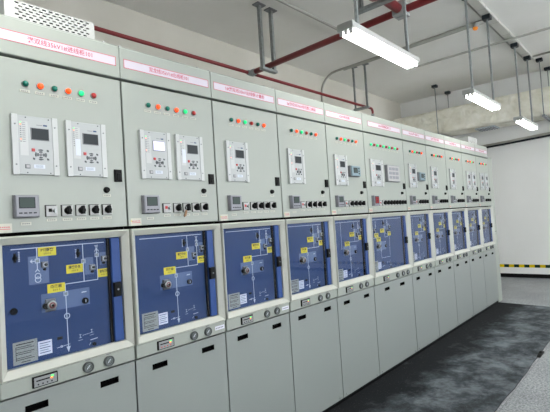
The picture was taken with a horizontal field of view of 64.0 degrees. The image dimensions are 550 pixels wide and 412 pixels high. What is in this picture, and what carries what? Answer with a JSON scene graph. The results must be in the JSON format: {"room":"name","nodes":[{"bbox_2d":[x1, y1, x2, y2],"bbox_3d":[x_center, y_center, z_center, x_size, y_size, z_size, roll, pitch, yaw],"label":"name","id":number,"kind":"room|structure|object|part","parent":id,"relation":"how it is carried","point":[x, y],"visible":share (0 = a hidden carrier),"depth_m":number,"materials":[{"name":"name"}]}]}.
{"room":"electrical room","nodes":[
{"label":"electrical room","id":0,"kind":"room"},
{"bbox_2d":[18,0,400,120],"bbox_3d":[-1.682,-0.297,5.226,0.150,4.114,14.487,-5,-3,41],"label":"wall","id":1,"kind":"structure","parent":0,"point":[104,14],"depth_m":6.01,"materials":[{"name":"beige paint"}]},
{"bbox_2d":[105,0,549,103],"bbox_3d":[1.636,-2.747,2.239,9.100,0.150,14.487,-5,-3,41],"label":"ceiling","id":2,"kind":"structure","parent":0,"point":[232,22],"depth_m":6.48,"materials":[{"name":"paint"}]},
{"bbox_2d":[252,1,277,73],"bbox_3d":[-0.102,-2.053,5.420,0.100,0.800,0.350,-5,-3,41],"label":"hanger","id":3,"kind":"object","parent":2,"relation":"hanging from","point":[269,10],"visible":1,"depth_m":5.35,"materials":[{"name":"metal"}]},
{"bbox_3d":[-0.196,-2.444,5.354,0.100,0.012,0.140,-5,-3,41],"label":"ceiling plate","id":4,"kind":"part","parent":3,"relation":"part of","materials":[{"name":"grey plastic"}]},
{"bbox_3d":[-0.172,-2.066,5.342,0.040,0.770,0.040,-5,-3,41],"label":"hanger rod","id":5,"kind":"part","parent":3,"relation":"part of","materials":[{"name":"metal"}]},
{"bbox_3d":[-0.057,-2.448,5.512,0.100,0.012,0.140,-5,-3,41],"label":"ceiling plate","id":6,"kind":"part","parent":3,"relation":"part of","materials":[{"name":"grey plastic"}]},
{"bbox_3d":[-0.033,-2.070,5.499,0.040,0.770,0.040,-5,-3,41],"label":"hanger rod","id":7,"kind":"part","parent":3,"relation":"part of","materials":[{"name":"metal"}]},
{"bbox_2d":[250,0,436,75],"bbox_3d":[2.759,-2.039,2.900,8.195,0.202,0.116,-5,-3,41],"label":"pipe","id":8,"kind":"object","parent":3,"relation":"hanging from","point":[416,4],"visible":0.74,"depth_m":4.78,"materials":[{"name":"red metal"}]},
{"bbox_2d":[392,0,409,20],"bbox_3d":[1.219,-1.899,4.264,0.120,0.125,0.140,-5,-3,41],"label":"clamp","id":9,"kind":"object","parent":8,"relation":"attached to","point":[400,13],"visible":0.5,"depth_m":4.24,"materials":[{"name":"grey metal"}]},
{"bbox_2d":[351,63,369,110],"bbox_3d":[1.495,-2.086,7.725,0.320,0.784,0.160,-5,-3,41],"label":"hanger","id":10,"kind":"object","parent":2,"relation":"hanging from","point":[364,65],"visible":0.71,"depth_m":7.67,"materials":[{"name":"metal"}]},
{"bbox_2d":[94,25,374,115],"bbox_3d":[-1.060,-1.456,4.759,0.068,0.516,8.650,-5,-3,41],"label":"pipe","id":11,"kind":"object","parent":10,"relation":"hanging from","point":[96,28],"visible":0.74,"depth_m":5.10,"materials":[{"name":"red metal"}]},
{"bbox_3d":[1.405,-2.093,7.791,0.028,0.754,0.028,-5,-3,41],"label":"hanger rod","id":12,"kind":"part","parent":10,"relation":"part of","materials":[{"name":"metal"}]},
{"bbox_3d":[1.583,-2.109,7.661,0.028,0.754,0.028,-5,-3,41],"label":"hanger rod","id":13,"kind":"part","parent":10,"relation":"part of","materials":[{"name":"metal"}]},
{"bbox_2d":[357,0,394,14],"bbox_3d":[0.892,-2.184,3.985,0.440,0.761,0.140,-5,-3,41],"label":"hanger","id":14,"kind":"object","parent":2,"relation":"hanging from","point":[362,9],"visible":0.75,"depth_m":4.00,"materials":[{"name":"metal"}]},
{"bbox_3d":[0.764,-2.187,4.098,0.055,0.731,0.055,-5,-3,41],"label":"hanger rod","id":15,"kind":"part","parent":14,"relation":"part of","materials":[{"name":"metal"}]},
{"bbox_2d":[369,0,401,12],"bbox_3d":[-0.946,-1.838,1.813,0.156,0.156,6.400,-5,-3,41],"label":"pipe","id":16,"kind":"object","parent":14,"relation":"hanging from","point":[394,6],"visible":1,"depth_m":4.11,"materials":[{"name":"red metal"}]},
{"bbox_2d":[321,20,485,101],"bbox_3d":[1.962,-1.721,7.158,2.937,1.619,0.106,-5,-3,44],"label":"conduit","id":17,"kind":"object","parent":2,"relation":"attached to","point":[479,22],"visible":0.69,"depth_m":6.89,"materials":[{"name":"grey metal"}]},
{"bbox_2d":[276,0,549,67],"bbox_3d":[3.361,-2.687,3.212,7.618,0.036,5.828,-5,-3,41],"label":"conduit","id":18,"kind":"object","parent":2,"relation":"attached to","point":[280,1],"visible":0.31,"depth_m":6.64,"materials":[{"name":"grey"}]},
{"bbox_2d":[431,84,452,137],"bbox_3d":[3.643,-2.019,9.539,0.100,1.069,0.840,-5,-3,41],"label":"hanger","id":19,"kind":"object","parent":2,"relation":"hanging from","point":[435,85],"visible":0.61,"depth_m":9.27,"materials":[{"name":"metal"}]},
{"bbox_3d":[3.398,-2.016,9.262,0.017,1.064,0.017,-4,-2,19],"label":"hanger rod","id":20,"kind":"part","parent":19,"relation":"part of","materials":[{"name":"metal"}]},
{"bbox_2d":[390,86,549,135],"bbox_3d":[6.181,-2.024,7.258,9.050,0.518,0.679,-5,-3,41],"label":"air duct","id":21,"kind":"object","parent":19,"relation":"hanging from","point":[462,119],"visible":0.71,"depth_m":8.76,"materials":[{"name":"paint"}]},
{"bbox_2d":[475,125,499,131],"bbox_3d":[4.311,-1.569,8.939,0.370,0.032,0.370,-5,-3,41],"label":"air vent","id":22,"kind":"object","parent":21,"relation":"attached to","point":[492,127],"visible":1,"depth_m":8.88,"materials":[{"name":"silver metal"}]},
{"bbox_2d":[472,23,478,30],"bbox_3d":[2.838,-2.530,6.235,0.090,0.078,0.090,-5,-3,41],"label":"smoke detector","id":23,"kind":"object","parent":2,"relation":"attached to","point":[475,26],"visible":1,"depth_m":6.21,"materials":[{"name":"orange plastic"}]},
{"bbox_2d":[467,0,533,59],"bbox_3d":[1.447,-2.565,4.387,0.155,0.043,9.450,-5,-3,41],"label":"cable tray","id":24,"kind":"object","parent":2,"relation":"attached to","point":[477,6],"visible":0.77,"depth_m":6.36,"materials":[{"name":"grey paint"}]},
{"bbox_2d":[337,0,419,69],"bbox_3d":[0.839,-1.885,3.599,0.132,1.292,1.140,-5,-3,41],"label":"tube light","id":25,"kind":"object","parent":24,"relation":"hanging from","point":[351,30],"visible":1,"depth_m":3.46,"materials":[{"name":"grey"}]},
{"bbox_3d":[0.578,-1.921,3.308,0.100,1.207,0.100,-5,-3,41],"label":"hanging rod","id":26,"kind":"part","parent":25,"relation":"part of","materials":[{"name":"metal"}]},
{"bbox_3d":[1.154,-1.936,3.960,0.100,1.207,0.100,-5,-3,41],"label":"hanging rod","id":27,"kind":"part","parent":25,"relation":"part of","materials":[{"name":"metal"}]},
{"bbox_2d":[462,0,500,110],"bbox_3d":[2.593,-1.931,5.585,0.132,1.292,1.140,-5,-3,41],"label":"tube light","id":28,"kind":"object","parent":24,"relation":"hanging from","point":[471,94],"visible":1,"depth_m":5.43,"materials":[{"name":"grey plastic"}]},
{"bbox_3d":[2.332,-1.966,5.294,0.100,1.207,0.100,-5,-3,41],"label":"hanging rod","id":29,"kind":"part","parent":28,"relation":"part of","materials":[{"name":"metal"}]},
{"bbox_3d":[2.908,-1.981,5.946,0.100,1.207,0.100,-5,-3,41],"label":"hanging rod","id":30,"kind":"part","parent":28,"relation":"part of","materials":[{"name":"metal"}]},
{"bbox_2d":[510,42,537,129],"bbox_3d":[4.148,-1.971,7.346,0.132,1.292,1.140,-5,-3,41],"label":"tube light","id":31,"kind":"object","parent":24,"relation":"hanging from","point":[520,120],"visible":1,"depth_m":7.08,"materials":[{"name":"grey"}]},
{"bbox_3d":[3.888,-2.007,7.055,0.100,1.207,0.100,-5,-3,41],"label":"hanging rod","id":32,"kind":"part","parent":31,"relation":"part of","materials":[{"name":"metal"}]},
{"bbox_3d":[4.463,-2.022,7.707,0.100,1.207,0.100,-5,-3,41],"label":"hanging rod","id":33,"kind":"part","parent":31,"relation":"part of","materials":[{"name":"metal"}]},
{"bbox_2d":[532,51,549,56],"bbox_3d":[6.791,-2.860,5.845,5.955,0.032,0.032,-5,-3,41],"label":"conduit","id":34,"kind":"object","parent":2,"relation":"attached to","point":[548,51],"visible":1,"depth_m":7.71,"materials":[{"name":"grey metal"}]},
{"bbox_2d":[535,57,549,121],"bbox_3d":[5.084,-2.154,8.263,0.100,1.069,0.840,-5,-3,41],"label":"hanger","id":35,"kind":"object","parent":2,"relation":"hanging from","point":[540,59],"visible":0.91,"depth_m":7.99,"materials":[{"name":"metal"}]},
{"bbox_3d":[4.839,-2.150,7.986,0.017,1.064,0.017,-4,-2,19],"label":"hanger rod","id":36,"kind":"part","parent":35,"relation":"part of","materials":[{"name":"metal"}]},
{"bbox_2d":[400,70,549,273],"bbox_3d":[6.616,-0.746,7.652,9.100,4.114,0.150,-5,-3,41],"label":"wall","id":37,"kind":"structure","parent":0,"point":[520,170],"depth_m":9.02,"materials":[{"name":"white paint"}]},
{"bbox_2d":[481,132,549,147],"bbox_3d":[7.057,-1.636,7.072,7.352,0.364,0.069,-5,-3,41],"label":"pipe","id":38,"kind":"object","parent":37,"relation":"attached to","point":[547,134],"visible":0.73,"depth_m":8.93,"materials":[{"name":"grey metal"}]},
{"bbox_2d":[500,273,549,278],"bbox_3d":[6.691,1.268,7.524,9.100,0.078,0.012,-5,-3,41],"label":"baseboard","id":39,"kind":"structure","parent":37,"relation":"attached to","point":[502,274],"depth_m":8.92,"materials":[{"name":"black"}]},
{"bbox_2d":[500,264,549,267],"bbox_3d":[6.701,1.069,7.518,9.050,0.061,0.002,-5,-3,41],"label":"tape","id":40,"kind":"object","parent":37,"relation":"attached to","point":[501,265],"visible":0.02,"depth_m":8.95,"materials":[{"name":"yellow plastic"}]},
{"bbox_2d":[495,277,549,411],"bbox_3d":[1.906,1.482,2.098,9.100,0.100,14.487,-5,-3,41],"label":"floor","id":41,"kind":"structure","parent":0,"point":[532,393],"depth_m":3.93,"materials":[{"name":"concrete"}]},
{"bbox_2d":[0,14,136,411],"bbox_3d":[-1.465,0.433,2.458,1.534,2.446,0.599,-5,-3,41],"label":"tall cabinet","id":42,"kind":"object","parent":41,"relation":"on","point":[67,343],"visible":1,"depth_m":1.97,"materials":[{"name":"grey metal"}]},
{"bbox_3d":[-1.085,0.218,1.837,0.012,0.038,0.016,-5,-3,41],"label":"lever","id":43,"kind":"part","parent":42,"relation":"part of","materials":[{"name":"black plastic"}]},
{"bbox_2d":[21,80,28,86],"bbox_3d":[-1.068,-0.525,1.885,0.019,0.029,0.029,-5,-3,41],"label":"lamp","id":44,"kind":"object","parent":42,"relation":"attached to","point":[24,83],"depth_m":1.88,"materials":[{"name":"teal plastic"}]},
{"bbox_3d":[-1.047,0.613,1.847,0.001,0.093,0.095,-5,-3,41],"label":"rating plate","id":45,"kind":"part","parent":42,"relation":"part of","materials":[{"name":"silver"}]},
{"bbox_2d":[36,83,43,89],"bbox_3d":[-1.028,-0.526,1.930,0.019,0.029,0.029,-5,-3,41],"label":"lamp","id":46,"kind":"object","parent":42,"relation":"attached to","point":[39,86],"depth_m":1.93,"materials":[{"name":"orange plastic"}]},
{"bbox_2d":[41,261,47,270],"bbox_3d":[-1.003,0.262,1.920,0.020,0.039,0.026,-5,-3,41],"label":"socket","id":47,"kind":"object","parent":42,"relation":"attached to","point":[44,264],"depth_m":1.92,"materials":[{"name":"grey metal"}]},
{"bbox_2d":[0,0,94,39],"bbox_3d":[-1.148,-0.859,2.176,0.240,0.126,0.412,-5,-3,41],"label":"box","id":48,"kind":"object","parent":42,"relation":"on","point":[13,8],"visible":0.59,"depth_m":2.09,"materials":[{"name":"grey metal"}]},
{"bbox_3d":[-0.976,0.434,1.923,0.030,0.054,0.042,-5,-3,41],"label":"breaker handle","id":49,"kind":"part","parent":42,"relation":"part of","materials":[{"name":"grey plastic"}]},
{"bbox_2d":[45,205,57,216],"bbox_3d":[-0.977,0.021,1.927,0.022,0.051,0.050,-5,-3,41],"label":"switch","id":50,"kind":"object","parent":42,"relation":"attached to","point":[50,210],"depth_m":1.93,"materials":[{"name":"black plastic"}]},
{"bbox_2d":[51,86,57,91],"bbox_3d":[-0.988,-0.527,1.975,0.019,0.029,0.029,-5,-3,41],"label":"lamp","id":51,"kind":"object","parent":42,"relation":"attached to","point":[53,88],"depth_m":1.97,"materials":[{"name":"teal plastic"}]},
{"bbox_3d":[-0.939,0.409,2.003,0.014,0.529,0.544,-5,-3,41],"label":"mimic panel","id":52,"kind":"part","parent":42,"relation":"part of","materials":[{"name":"blue metal"}]},
{"bbox_3d":[-0.975,-0.260,2.009,0.044,0.737,0.591,-5,-3,41],"label":"control door","id":53,"kind":"part","parent":42,"relation":"part of","materials":[{"name":"grey paint"}]},
{"bbox_2d":[61,205,72,215],"bbox_3d":[-0.928,0.019,1.974,0.034,0.051,0.050,-5,-3,41],"label":"switch","id":54,"kind":"object","parent":42,"relation":"attached to","point":[66,210],"depth_m":1.97,"materials":[{"name":"black plastic"}]},
{"bbox_2d":[64,88,70,94],"bbox_3d":[-0.948,-0.528,2.020,0.019,0.029,0.029,-5,-3,41],"label":"lamp","id":55,"kind":"object","parent":42,"relation":"attached to","point":[67,91],"depth_m":2.02,"materials":[{"name":"orange plastic"}]},
{"bbox_2d":[75,205,86,215],"bbox_3d":[-0.886,0.018,2.022,0.034,0.051,0.050,-5,-3,41],"label":"switch","id":56,"kind":"object","parent":42,"relation":"attached to","point":[80,210],"depth_m":2.01,"materials":[{"name":"black plastic"}]},
{"bbox_2d":[78,90,83,96],"bbox_3d":[-0.908,-0.529,2.066,0.019,0.029,0.029,-5,-3,41],"label":"lamp","id":57,"kind":"object","parent":42,"relation":"attached to","point":[80,92],"depth_m":2.06,"materials":[{"name":"green plastic"}]},
{"bbox_2d":[89,264,95,272],"bbox_3d":[-0.860,0.295,2.078,0.020,0.039,0.026,-5,-3,41],"label":"socket","id":58,"kind":"object","parent":42,"relation":"attached to","point":[92,267],"depth_m":2.08,"materials":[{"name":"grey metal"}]},
{"bbox_2d":[90,93,96,98],"bbox_3d":[-0.869,-0.530,2.111,0.019,0.029,0.029,-5,-3,41],"label":"lamp","id":59,"kind":"object","parent":42,"relation":"attached to","point":[92,95],"depth_m":2.11,"materials":[{"name":"red plastic"}]},
{"bbox_2d":[89,204,99,214],"bbox_3d":[-0.844,0.017,2.070,0.034,0.051,0.050,-5,-3,41],"label":"switch","id":60,"kind":"object","parent":42,"relation":"attached to","point":[94,209],"depth_m":2.06,"materials":[{"name":"black plastic"}]},
{"bbox_2d":[101,255,106,263],"bbox_3d":[-0.823,0.260,2.123,0.020,0.039,0.026,-5,-3,41],"label":"socket","id":61,"kind":"object","parent":42,"relation":"attached to","point":[103,257],"depth_m":2.12,"materials":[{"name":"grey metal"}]},
{"bbox_2d":[101,204,111,214],"bbox_3d":[-0.802,0.016,2.117,0.034,0.051,0.050,-5,-3,41],"label":"switch","id":62,"kind":"object","parent":42,"relation":"attached to","point":[106,209],"depth_m":2.11,"materials":[{"name":"black plastic"}]},
{"bbox_3d":[-0.776,-0.150,2.178,0.015,0.060,0.038,-5,-3,41],"label":"door handle","id":63,"kind":"part","parent":42,"relation":"part of","materials":[{"name":"black plastic"}]},
{"bbox_2d":[118,45,229,411],"bbox_3d":[-1.068,0.422,2.908,1.534,2.446,0.599,-5,-3,41],"label":"tall cabinet","id":64,"kind":"object","parent":41,"relation":"on","point":[178,302],"visible":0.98,"depth_m":2.41,"materials":[{"name":"grey metal"}]},
{"bbox_3d":[-0.650,0.602,2.297,0.001,0.093,0.095,-5,-3,41],"label":"rating plate","id":65,"kind":"part","parent":64,"relation":"part of","materials":[{"name":"silver"}]},
{"bbox_2d":[162,203,170,212],"bbox_3d":[-0.580,0.010,2.377,0.022,0.051,0.050,-5,-3,41],"label":"switch","id":66,"kind":"object","parent":64,"relation":"attached to","point":[166,207],"depth_m":2.37,"materials":[{"name":"red"}]},
{"bbox_3d":[-0.579,0.423,2.373,0.030,0.054,0.042,-5,-3,41],"label":"breaker handle","id":67,"kind":"part","parent":64,"relation":"part of","materials":[{"name":"grey plastic"}]},
{"bbox_3d":[-0.578,-0.270,2.459,0.044,0.737,0.591,-5,-3,41],"label":"control door","id":68,"kind":"part","parent":64,"relation":"part of","materials":[{"name":"grey paint"}]},
{"bbox_3d":[-0.541,0.399,2.452,0.014,0.529,0.544,-5,-3,41],"label":"mimic panel","id":69,"kind":"part","parent":64,"relation":"part of","materials":[{"name":"blue metal"}]},
{"bbox_2d":[173,203,181,212],"bbox_3d":[-0.531,0.009,2.424,0.034,0.051,0.050,-5,-3,41],"label":"switch","id":70,"kind":"object","parent":64,"relation":"attached to","point":[177,207],"depth_m":2.42,"materials":[{"name":"black plastic"}]},
{"bbox_2d":[182,203,190,211],"bbox_3d":[-0.489,0.008,2.471,0.034,0.051,0.050,-5,-3,41],"label":"switch","id":71,"kind":"object","parent":64,"relation":"attached to","point":[184,205],"depth_m":2.46,"materials":[{"name":"black plastic"}]},
{"bbox_2d":[191,203,199,211],"bbox_3d":[-0.447,0.007,2.519,0.034,0.051,0.050,-5,-3,41],"label":"switch","id":72,"kind":"object","parent":64,"relation":"attached to","point":[195,207],"depth_m":2.51,"materials":[{"name":"black plastic"}]},
{"bbox_2d":[199,245,203,251],"bbox_3d":[-0.426,0.249,2.573,0.020,0.039,0.026,-5,-3,41],"label":"socket","id":73,"kind":"object","parent":64,"relation":"attached to","point":[201,247],"depth_m":2.57,"materials":[{"name":"grey metal"}]},
{"bbox_2d":[200,203,208,211],"bbox_3d":[-0.405,0.005,2.567,0.034,0.051,0.050,-5,-3,41],"label":"switch","id":74,"kind":"object","parent":64,"relation":"attached to","point":[204,207],"depth_m":2.56,"materials":[{"name":"black plastic"}]},
{"bbox_3d":[-0.379,-0.161,2.628,0.015,0.060,0.038,-5,-3,41],"label":"door handle","id":75,"kind":"part","parent":64,"relation":"part of","materials":[{"name":"black plastic"}]},
{"bbox_2d":[207,70,294,411],"bbox_3d":[-0.671,0.412,3.357,1.534,2.446,0.599,-5,-3,41],"label":"tall cabinet","id":76,"kind":"object","parent":41,"relation":"on","point":[244,126],"visible":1,"depth_m":2.86,"materials":[{"name":"grey metal"}]},
{"bbox_3d":[-0.253,0.592,2.746,0.001,0.093,0.095,-5,-3,41],"label":"rating plate","id":77,"kind":"part","parent":76,"relation":"part of","materials":[{"name":"silver"}]},
{"bbox_2d":[242,202,248,209],"bbox_3d":[-0.183,0.000,2.827,0.022,0.051,0.050,-5,-3,41],"label":"switch","id":78,"kind":"object","parent":76,"relation":"attached to","point":[245,205],"depth_m":2.82,"materials":[{"name":"red"}]},
{"bbox_3d":[-0.182,0.413,2.822,0.030,0.054,0.042,-5,-3,41],"label":"breaker handle","id":79,"kind":"part","parent":76,"relation":"part of","materials":[{"name":"grey plastic"}]},
{"bbox_3d":[-0.181,-0.281,2.908,0.044,0.737,0.591,-5,-3,41],"label":"control door","id":80,"kind":"part","parent":76,"relation":"part of","materials":[{"name":"grey paint"}]},
{"bbox_3d":[-0.144,0.389,2.902,0.014,0.529,0.544,-5,-3,41],"label":"mimic panel","id":81,"kind":"part","parent":76,"relation":"part of","materials":[{"name":"blue metal"}]},
{"bbox_2d":[250,202,256,209],"bbox_3d":[-0.134,-0.002,2.874,0.034,0.051,0.050,-5,-3,41],"label":"switch","id":82,"kind":"object","parent":76,"relation":"attached to","point":[253,205],"depth_m":2.87,"materials":[{"name":"black plastic"}]},
{"bbox_2d":[257,202,263,209],"bbox_3d":[-0.091,-0.003,2.921,0.034,0.051,0.050,-5,-3,41],"label":"switch","id":83,"kind":"object","parent":76,"relation":"attached to","point":[260,205],"depth_m":2.91,"materials":[{"name":"black plastic"}]},
{"bbox_2d":[263,202,269,208],"bbox_3d":[-0.050,-0.004,2.969,0.034,0.051,0.050,-5,-3,41],"label":"switch","id":84,"kind":"object","parent":76,"relation":"attached to","point":[266,204],"depth_m":2.96,"materials":[{"name":"black plastic"}]},
{"bbox_2d":[270,202,276,208],"bbox_3d":[-0.007,-0.005,3.016,0.034,0.051,0.050,-5,-3,41],"label":"switch","id":85,"kind":"object","parent":76,"relation":"attached to","point":[273,205],"depth_m":3.01,"materials":[{"name":"black plastic"}]},
{"bbox_3d":[0.019,-0.171,3.078,0.015,0.060,0.038,-5,-3,41],"label":"door handle","id":86,"kind":"part","parent":76,"relation":"part of","materials":[{"name":"black plastic"}]},
{"bbox_2d":[274,89,342,411],"bbox_3d":[-0.274,0.402,3.807,1.534,2.446,0.599,-5,-3,41],"label":"tall cabinet","id":87,"kind":"object","parent":41,"relation":"on","point":[304,183],"visible":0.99,"depth_m":3.31,"materials":[{"name":"grey metal"}]},
{"bbox_3d":[0.144,0.582,3.196,0.001,0.093,0.095,-5,-3,41],"label":"rating plate","id":88,"kind":"part","parent":87,"relation":"part of","materials":[{"name":"silver"}]},
{"bbox_3d":[0.215,0.403,3.272,0.030,0.054,0.042,-5,-3,41],"label":"breaker handle","id":89,"kind":"part","parent":87,"relation":"part of","materials":[{"name":"grey plastic"}]},
{"bbox_2d":[301,201,305,207],"bbox_3d":[0.214,-0.010,3.276,0.022,0.051,0.050,-5,-3,41],"label":"switch","id":90,"kind":"object","parent":87,"relation":"attached to","point":[303,203],"depth_m":3.28,"materials":[{"name":"red"}]},
{"bbox_3d":[0.216,-0.291,3.358,0.044,0.737,0.591,-5,-3,41],"label":"control door","id":91,"kind":"part","parent":87,"relation":"part of","materials":[{"name":"grey paint"}]},
{"bbox_3d":[0.253,0.378,3.352,0.014,0.529,0.544,-5,-3,41],"label":"mimic panel","id":92,"kind":"part","parent":87,"relation":"part of","materials":[{"name":"blue metal"}]},
{"bbox_2d":[306,201,311,207],"bbox_3d":[0.264,-0.012,3.323,0.034,0.051,0.050,-5,-3,41],"label":"switch","id":93,"kind":"object","parent":87,"relation":"attached to","point":[308,203],"depth_m":3.31,"materials":[{"name":"black plastic"}]},
{"bbox_2d":[311,201,316,207],"bbox_3d":[0.306,-0.013,3.371,0.034,0.051,0.050,-5,-3,41],"label":"switch","id":94,"kind":"object","parent":87,"relation":"attached to","point":[314,203],"depth_m":3.36,"materials":[{"name":"black plastic"}]},
{"bbox_2d":[316,201,321,207],"bbox_3d":[0.348,-0.014,3.418,0.034,0.051,0.050,-5,-3,41],"label":"switch","id":95,"kind":"object","parent":87,"relation":"attached to","point":[319,203],"depth_m":3.41,"materials":[{"name":"black plastic"}]},
{"bbox_2d":[320,101,379,400],"bbox_3d":[0.128,0.391,4.253,1.545,2.446,0.599,-5,-3,41],"label":"tall cabinet","id":96,"kind":"object","parent":41,"relation":"on","point":[344,141],"visible":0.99,"depth_m":3.76,"materials":[{"name":"grey metal"}]},
{"bbox_3d":[0.542,0.571,3.646,0.001,0.093,0.095,-5,-3,41],"label":"rating plate","id":97,"kind":"part","parent":96,"relation":"part of","materials":[{"name":"silver"}]},
{"bbox_3d":[0.613,-0.301,3.808,0.044,0.737,0.591,-5,-3,41],"label":"control door","id":98,"kind":"part","parent":96,"relation":"part of","materials":[{"name":"grey paint"}]},
{"bbox_3d":[0.650,0.368,3.801,0.014,0.529,0.544,-5,-3,41],"label":"mimic panel","id":99,"kind":"part","parent":96,"relation":"part of","materials":[{"name":"blue metal"}]},
{"bbox_2d":[357,111,417,377],"bbox_3d":[0.590,0.379,4.785,1.534,2.446,0.809,-5,-3,41],"label":"tall cabinet","id":100,"kind":"object","parent":41,"relation":"on","point":[382,143],"visible":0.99,"depth_m":4.28,"materials":[{"name":"grey metal"}]},
{"bbox_3d":[0.939,0.561,4.095,0.001,0.093,0.095,-5,-3,41],"label":"rating plate","id":101,"kind":"part","parent":100,"relation":"part of","materials":[{"name":"silver"}]},
{"bbox_3d":[1.080,-0.313,4.336,0.044,0.737,0.801,-5,-3,41],"label":"control door","id":102,"kind":"part","parent":100,"relation":"part of","materials":[{"name":"grey paint"}]},
{"bbox_3d":[1.117,0.356,4.330,0.014,0.529,0.754,-5,-3,41],"label":"mimic panel","id":103,"kind":"part","parent":100,"relation":"part of","materials":[{"name":"blue metal"}]},
{"bbox_2d":[397,122,439,353],"bbox_3d":[1.061,0.367,5.309,1.545,2.446,0.599,-5,-3,41],"label":"tall cabinet","id":104,"kind":"object","parent":41,"relation":"on","point":[413,139],"visible":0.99,"depth_m":4.83,"materials":[{"name":"grey metal"}]},
{"bbox_3d":[1.547,-0.326,4.864,0.044,0.737,0.591,-5,-3,41],"label":"control door","id":105,"kind":"part","parent":104,"relation":"part of","materials":[{"name":"grey paint"}]},
{"bbox_3d":[1.583,0.344,4.858,0.014,0.529,0.544,-5,-3,41],"label":"mimic panel","id":106,"kind":"part","parent":104,"relation":"part of","materials":[{"name":"blue metal"}]},
{"bbox_2d":[327,302,549,411],"bbox_3d":[0.851,1.529,3.092,1.018,0.006,8.980,-5,-3,41],"label":"rubber mat","id":107,"kind":"object","parent":41,"relation":"on","point":[474,367],"visible":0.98,"depth_m":4.07,"materials":[{"name":"black rubber"}]},
{"bbox_2d":[537,351,543,357],"bbox_3d":[2.597,1.441,4.304,0.032,0.028,0.210,-5,-3,41],"label":"scrap","id":108,"kind":"object","parent":107,"relation":"on","point":[540,353],"visible":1,"depth_m":4.28,"materials":[{"name":"black"}]},
{"bbox_2d":[424,130,457,339],"bbox_3d":[1.454,0.357,5.763,1.534,2.446,0.599,-5,-3,41],"label":"tall cabinet","id":109,"kind":"object","parent":41,"relation":"on","point":[434,142],"visible":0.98,"depth_m":5.28,"materials":[{"name":"grey metal"}]},
{"bbox_3d":[1.944,-0.336,5.314,0.044,0.737,0.591,-5,-3,41],"label":"control door","id":110,"kind":"part","parent":109,"relation":"part of","materials":[{"name":"grey paint"}]},
{"bbox_3d":[1.981,0.333,5.307,0.014,0.529,0.544,-5,-3,41],"label":"mimic panel","id":111,"kind":"part","parent":109,"relation":"part of","materials":[{"name":"blue metal"}]},
{"bbox_2d":[440,134,473,327],"bbox_3d":[1.851,0.346,6.212,1.534,2.446,0.599,-5,-3,41],"label":"tall cabinet","id":112,"kind":"object","parent":41,"relation":"on","point":[461,263],"visible":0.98,"depth_m":5.73,"materials":[{"name":"grey metal"}]},
{"bbox_3d":[2.341,-0.346,5.763,0.044,0.737,0.591,-5,-3,41],"label":"control door","id":113,"kind":"part","parent":112,"relation":"part of","materials":[{"name":"grey paint"}]},
{"bbox_3d":[2.378,0.323,5.757,0.014,0.529,0.544,-5,-3,41],"label":"mimic panel","id":114,"kind":"part","parent":112,"relation":"part of","materials":[{"name":"blue metal"}]},
{"bbox_2d":[458,140,486,317],"bbox_3d":[2.248,0.336,6.662,1.534,2.446,0.599,-5,-3,41],"label":"tall cabinet","id":115,"kind":"object","parent":41,"relation":"on","point":[477,273],"visible":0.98,"depth_m":6.18,"materials":[{"name":"grey metal"}]},
{"bbox_3d":[2.738,-0.356,6.213,0.044,0.737,0.591,-5,-3,41],"label":"control door","id":116,"kind":"part","parent":115,"relation":"part of","materials":[{"name":"grey paint"}]},
{"bbox_3d":[2.775,0.313,6.207,0.014,0.529,0.544,-5,-3,41],"label":"mimic panel","id":117,"kind":"part","parent":115,"relation":"part of","materials":[{"name":"blue metal"}]},
{"bbox_2d":[472,144,498,308],"bbox_3d":[2.645,0.326,7.111,1.534,2.446,0.599,-5,-3,41],"label":"tall cabinet","id":118,"kind":"object","parent":41,"relation":"on","point":[489,259],"visible":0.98,"depth_m":6.63,"materials":[{"name":"grey metal"}]},
{"bbox_2d":[455,136,476,143],"bbox_3d":[2.928,-0.970,6.792,0.240,0.136,0.400,-5,-3,41],"label":"box","id":119,"kind":"object","parent":118,"relation":"on","point":[467,138],"visible":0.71,"depth_m":6.64,"materials":[{"name":"grey metal"}]},
{"bbox_3d":[3.135,-0.367,6.663,0.044,0.737,0.591,-5,-3,41],"label":"control door","id":120,"kind":"part","parent":118,"relation":"part of","materials":[{"name":"grey paint"}]},
{"bbox_3d":[3.172,0.302,6.656,0.014,0.529,0.544,-5,-3,41],"label":"mimic panel","id":121,"kind":"part","parent":118,"relation":"part of","materials":[{"name":"blue metal"}]},
{"bbox_2d":[487,157,502,301],"bbox_3d":[2.904,0.412,7.420,1.501,2.262,0.198,-5,-3,41],"label":"end panel","id":122,"kind":"object","parent":41,"relation":"on","point":[488,158],"visible":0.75,"depth_m":6.93,"materials":[{"name":"grey paint"}]}
]}

